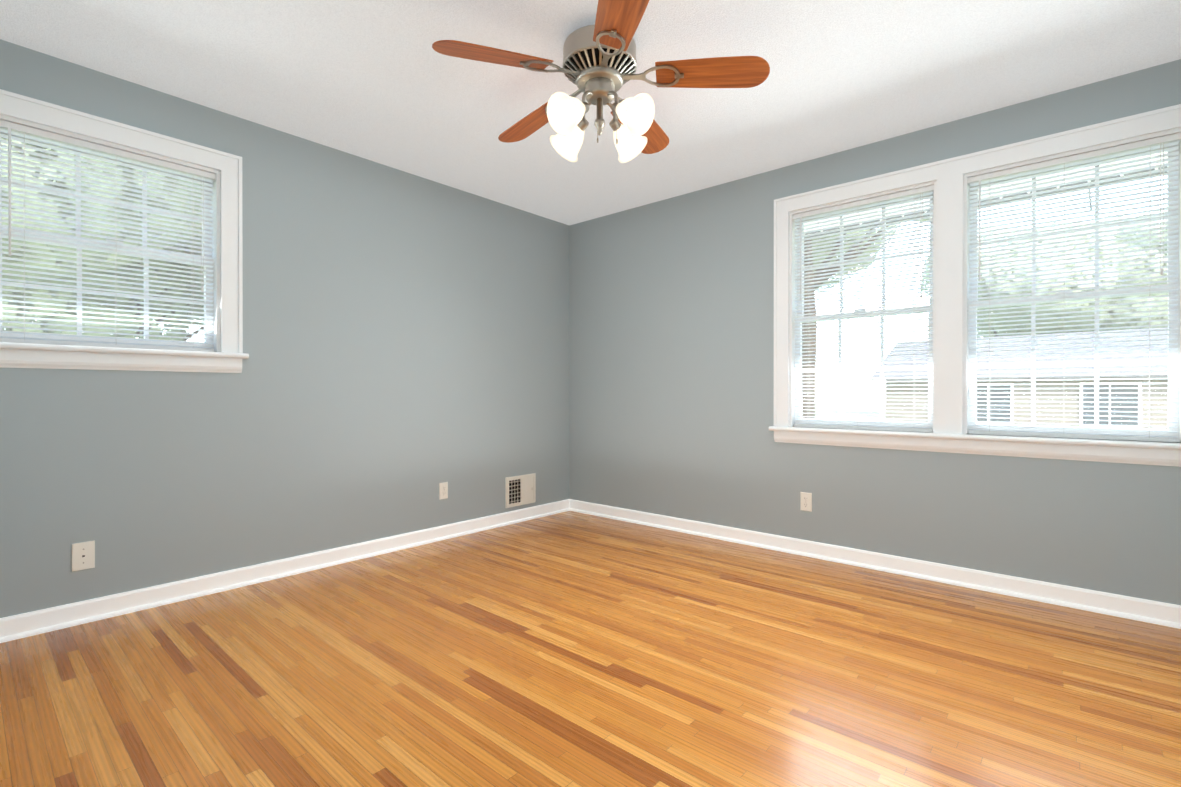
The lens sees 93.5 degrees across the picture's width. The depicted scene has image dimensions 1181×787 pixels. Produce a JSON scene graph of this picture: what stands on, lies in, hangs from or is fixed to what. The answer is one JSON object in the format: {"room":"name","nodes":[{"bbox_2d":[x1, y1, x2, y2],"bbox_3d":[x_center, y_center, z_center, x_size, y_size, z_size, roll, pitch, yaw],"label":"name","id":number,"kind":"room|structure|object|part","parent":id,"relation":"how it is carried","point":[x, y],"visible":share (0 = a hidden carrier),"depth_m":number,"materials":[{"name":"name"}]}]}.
{"room":"empty bedroom","nodes":[
{"label":"empty bedroom","id":0,"kind":"room"},
{"bbox_2d":[0,39,568,617],"bbox_3d":[-1.422,-0.219,3.468,0.140,2.440,3.600,0,0,41],"label":"wall","id":1,"kind":"structure","parent":0,"point":[406,341],"depth_m":3.14,"materials":[{"name":"grey paint"}]},
{"bbox_2d":[72,540,94,571],"bbox_3d":[-2.227,0.713,2.441,0.008,0.120,0.075,0,0,41],"label":"phone jack","id":2,"kind":"object","parent":1,"relation":"attached to","point":[83,555],"visible":1,"depth_m":2.44,"materials":[{"name":"white plastic"}]},
{"bbox_2d":[0,89,248,372],"bbox_3d":[-2.198,-0.666,2.566,0.222,1.120,1.040,0,0,41],"label":"window","id":3,"kind":"structure","parent":1,"relation":"in","point":[229,356],"depth_m":2.62,"materials":[{"name":"white wood"}]},
{"bbox_2d":[5,158,199,338],"bbox_3d":[-2.248,-0.672,2.609,0.001,0.890,0.780,0,0,41],"label":"sheet","id":4,"kind":"object","parent":3,"relation":"attached to","point":[110,272],"depth_m":2.59,"materials":[{"name":"clear glass"}]},
{"bbox_2d":[0,120,215,351],"bbox_3d":[-2.169,-0.662,2.540,0.040,0.907,0.778,0,0,41],"label":"window blind","id":5,"kind":"object","parent":3,"relation":"attached to","point":[64,141],"visible":0.9,"depth_m":2.50,"materials":[{"name":"plastic"}]},
{"bbox_3d":[-2.218,-0.672,2.583,0.170,1.030,0.920,0,0,41],"label":"window sashes","id":6,"kind":"part","parent":3,"relation":"part of","materials":[{"name":"white wood"}]},
{"bbox_2d":[0,499,569,642],"bbox_3d":[-1.357,0.955,3.414,0.032,0.092,3.600,0,0,41],"label":"baseboard","id":7,"kind":"structure","parent":1,"relation":"attached to","point":[23,625],"depth_m":2.87,"materials":[{"name":"white wood"}]},
{"bbox_2d":[439,482,447,499],"bbox_3d":[-1.010,0.670,3.828,0.007,0.115,0.070,0,0,41],"label":"electrical outlet","id":8,"kind":"object","parent":1,"relation":"attached to","point":[443,490],"visible":1,"depth_m":3.82,"materials":[{"name":"white plastic"}]},
{"bbox_2d":[505,473,535,507],"bbox_3d":[-0.541,0.759,4.354,0.018,0.235,0.310,0,0,41],"label":"air vent","id":9,"kind":"object","parent":1,"relation":"in","point":[520,490],"visible":1,"depth_m":4.35,"materials":[{"name":"beige metal"}]},
{"bbox_2d":[0,511,1180,786],"bbox_3d":[0.078,1.064,2.155,4.130,0.120,3.880,0,0,41],"label":"floor","id":10,"kind":"structure","parent":0,"point":[570,649],"depth_m":1.95,"materials":[{"name":"brown wood"}]},
{"bbox_2d":[0,0,1180,224],"bbox_3d":[0.078,-1.496,2.150,4.130,0.120,3.880,0,0,41],"label":"ceiling","id":11,"kind":"structure","parent":0,"point":[384,82],"depth_m":2.46,"materials":[{"name":"white paint"}]},
{"bbox_2d":[432,0,769,162],"bbox_3d":[0.018,-1.212,2.282,1.234,0.450,1.257,0,0,41],"label":"ceiling fan","id":12,"kind":"object","parent":11,"relation":"hanging from","point":[599,68],"visible":1,"depth_m":2.15,"materials":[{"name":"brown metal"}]},
{"label":"blade","id":13,"kind":"part","parent":12,"relation":"part of","materials":[{"name":"brown wood"}]},
{"label":"blade","id":14,"kind":"part","parent":12,"relation":"part of","materials":[{"name":"brown wood"}]},
{"bbox_3d":[-0.083,-1.058,2.120,0.150,0.144,0.151,0,0,41],"label":"lamp shade","id":15,"kind":"part","parent":12,"relation":"part of","materials":[{"name":"white glass"}]},
{"bbox_3d":[-0.086,-1.059,2.363,0.151,0.144,0.150,0,0,41],"label":"lamp shade","id":16,"kind":"part","parent":12,"relation":"part of","materials":[{"name":"white glass"}]},
{"bbox_3d":[-0.023,-1.144,2.303,0.081,0.114,0.046,0,0,41],"label":"arm","id":17,"kind":"part","parent":12,"relation":"part of"},
{"bbox_3d":[-0.022,-1.144,2.183,0.046,0.114,0.081,0,0,41],"label":"arm","id":18,"kind":"part","parent":12,"relation":"part of"},
{"bbox_3d":[0.037,-1.219,2.243,0.300,0.434,0.300,0,0,41],"label":"motor","id":19,"kind":"part","parent":12,"relation":"part of","materials":[{"name":"silver metal"}]},
{"bbox_3d":[0.098,-1.144,2.184,0.081,0.114,0.046,0,0,41],"label":"arm","id":20,"kind":"part","parent":12,"relation":"part of"},
{"bbox_3d":[0.096,-1.144,2.304,0.046,0.114,0.081,0,0,41],"label":"arm","id":21,"kind":"part","parent":12,"relation":"part of"},
{"bbox_3d":[0.097,-1.246,1.805,0.156,0.005,0.435,13,3,-8],"label":"blade","id":22,"kind":"part","parent":12,"relation":"part of","materials":[{"name":"brown wood"}]},
{"bbox_3d":[0.157,-1.059,2.367,0.150,0.144,0.151,0,0,41],"label":"lamp shade","id":23,"kind":"part","parent":12,"relation":"part of","materials":[{"name":"white glass"}]},
{"bbox_3d":[0.160,-1.058,2.124,0.151,0.144,0.150,0,0,41],"label":"lamp shade","id":24,"kind":"part","parent":12,"relation":"part of","materials":[{"name":"white glass"}]},
{"bbox_3d":[0.246,-1.248,2.633,0.156,0.005,0.435,-14,-11,27],"label":"blade","id":25,"kind":"part","parent":12,"relation":"part of","materials":[{"name":"brown wood"}]},
{"label":"blade","id":26,"kind":"part","parent":12,"relation":"part of","materials":[{"name":"brown wood"}]},
{"bbox_2d":[569,59,1180,604],"bbox_3d":[1.311,-0.219,3.558,3.850,2.440,0.140,0,0,41],"label":"wall","id":27,"kind":"structure","parent":0,"point":[671,357],"depth_m":3.60,"materials":[{"name":"grey paint"}]},
{"bbox_2d":[800,492,811,511],"bbox_3d":[1.334,0.671,3.442,0.070,0.115,0.007,0,0,41],"label":"electrical outlet","id":28,"kind":"object","parent":27,"relation":"attached to","point":[805,501],"visible":1,"depth_m":3.44,"materials":[{"name":"white plastic"}]},
{"bbox_2d":[569,499,1180,628],"bbox_3d":[1.255,0.955,3.496,3.850,0.092,0.032,0,0,41],"label":"baseboard","id":29,"kind":"structure","parent":27,"relation":"attached to","point":[1146,610],"depth_m":3.01,"materials":[{"name":"white wood"}]},
{"bbox_2d":[769,104,1180,466],"bbox_3d":[1.943,-0.462,2.989,1.950,1.550,0.222,0,0,41],"label":"window","id":30,"kind":"structure","parent":27,"relation":"in","point":[948,436],"depth_m":2.91,"materials":[{"name":"white"}]},
{"bbox_3d":[1.614,-0.469,3.312,0.910,1.460,0.170,0,0,41],"label":"window sashes","id":31,"kind":"part","parent":30,"relation":"part of","materials":[{"name":"white wood"}]},
{"bbox_2d":[793,185,933,431],"bbox_3d":[1.571,-0.459,3.263,0.768,1.337,0.040,0,0,41],"label":"window blind","id":32,"kind":"object","parent":30,"relation":"attached to","point":[800,217],"visible":0.88,"depth_m":3.24,"materials":[{"name":"plastic"}]},
{"bbox_2d":[803,205,927,420],"bbox_3d":[1.641,-0.469,3.342,0.770,1.320,0.001,0,0,41],"label":"sheet","id":33,"kind":"object","parent":30,"relation":"attached to","point":[900,342],"depth_m":3.31,"materials":[{"name":"clear glass"}]},
{"bbox_3d":[2.306,-0.467,2.705,0.910,1.460,0.170,0,0,41],"label":"window sashes","id":34,"kind":"part","parent":30,"relation":"part of","materials":[{"name":"white wood"}]},
{"bbox_2d":[968,132,1180,441],"bbox_3d":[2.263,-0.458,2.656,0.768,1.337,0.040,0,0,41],"label":"window blind","id":35,"kind":"object","parent":30,"relation":"attached to","point":[1063,162],"visible":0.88,"depth_m":2.63,"materials":[{"name":"plastic"}]},
{"bbox_2d":[804,151,1167,248],"bbox_3d":[2.272,-1.207,3.362,2.244,0.631,0.798,0,0,41],"label":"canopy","id":36,"kind":"object","parent":27,"relation":"attached to","point":[1003,193],"depth_m":3.44,"materials":[{"name":"white metal"}]},
{"label":"outside","id":37,"kind":"structure","parent":0,"visible":0},
{"bbox_2d":[815,404,885,420],"bbox_3d":[10.636,1.669,17.106,120.000,0.300,120.000,0,0,41],"label":"ground","id":38,"kind":"structure","parent":37,"point":[820,416],"depth_m":44.92,"materials":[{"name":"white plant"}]},
{"bbox_2d":[1,137,201,282],"bbox_3d":[-9.031,-3.242,5.708,9.334,9.796,8.752,0,0,41],"label":"tree","id":39,"kind":"object","parent":38,"relation":"on","point":[53,246],"depth_m":6.46,"materials":[{"name":"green plant"}]},
{"bbox_2d":[2,137,203,340],"bbox_3d":[-7.933,-1.819,10.203,6.476,6.920,6.936,0,0,41],"label":"tree","id":40,"kind":"object","parent":38,"relation":"on","point":[94,305],"depth_m":8.08,"materials":[{"name":"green plant"}]},
{"bbox_2d":[182,197,203,320],"bbox_3d":[-3.822,-1.480,9.432,6.602,6.251,5.033,0,0,41],"label":"tree","id":41,"kind":"object","parent":38,"relation":"on","point":[200,293],"depth_m":9.32,"materials":[{"name":"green plant"}]},
{"bbox_2d":[815,223,900,294],"bbox_3d":[6.773,-4.745,21.651,9.908,12.722,10.860,0,0,41],"label":"tree","id":42,"kind":"object","parent":38,"relation":"on","point":[858,256],"depth_m":20.02,"materials":[{"name":"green plant"}]},
{"bbox_2d":[802,209,978,417],"bbox_3d":[5.034,-4.444,12.883,10.450,12.162,10.956,0,0,41],"label":"tree","id":43,"kind":"object","parent":38,"relation":"on","point":[806,403],"depth_m":12.77,"materials":[{"name":"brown plant"}]},
{"bbox_2d":[870,327,1167,428],"bbox_3d":[20.254,0.027,20.103,16.400,4.770,8.900,0,0,41],"label":"house","id":44,"kind":"structure","parent":38,"relation":"on","point":[1061,386],"depth_m":19.29,"materials":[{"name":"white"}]},
{"bbox_2d":[921,215,1163,337],"bbox_3d":[23.789,-3.903,30.188,10.980,11.000,10.505,0,0,41],"label":"tree","id":45,"kind":"object","parent":38,"relation":"on","point":[1053,289],"depth_m":26.64,"materials":[{"name":"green plant"}]},
{"bbox_2d":[1006,238,1167,335],"bbox_3d":[26.664,-2.843,29.348,8.988,8.888,10.363,0,0,41],"label":"tree","id":46,"kind":"object","parent":38,"relation":"on","point":[1139,276],"depth_m":24.92,"materials":[{"name":"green plant"}]},
{"bbox_2d":[1080,206,1167,331],"bbox_3d":[28.429,-3.574,24.930,10.132,10.369,10.282,0,0,41],"label":"tree","id":47,"kind":"object","parent":38,"relation":"on","point":[1144,309],"depth_m":25.20,"materials":[{"name":"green plant"}]}
]}

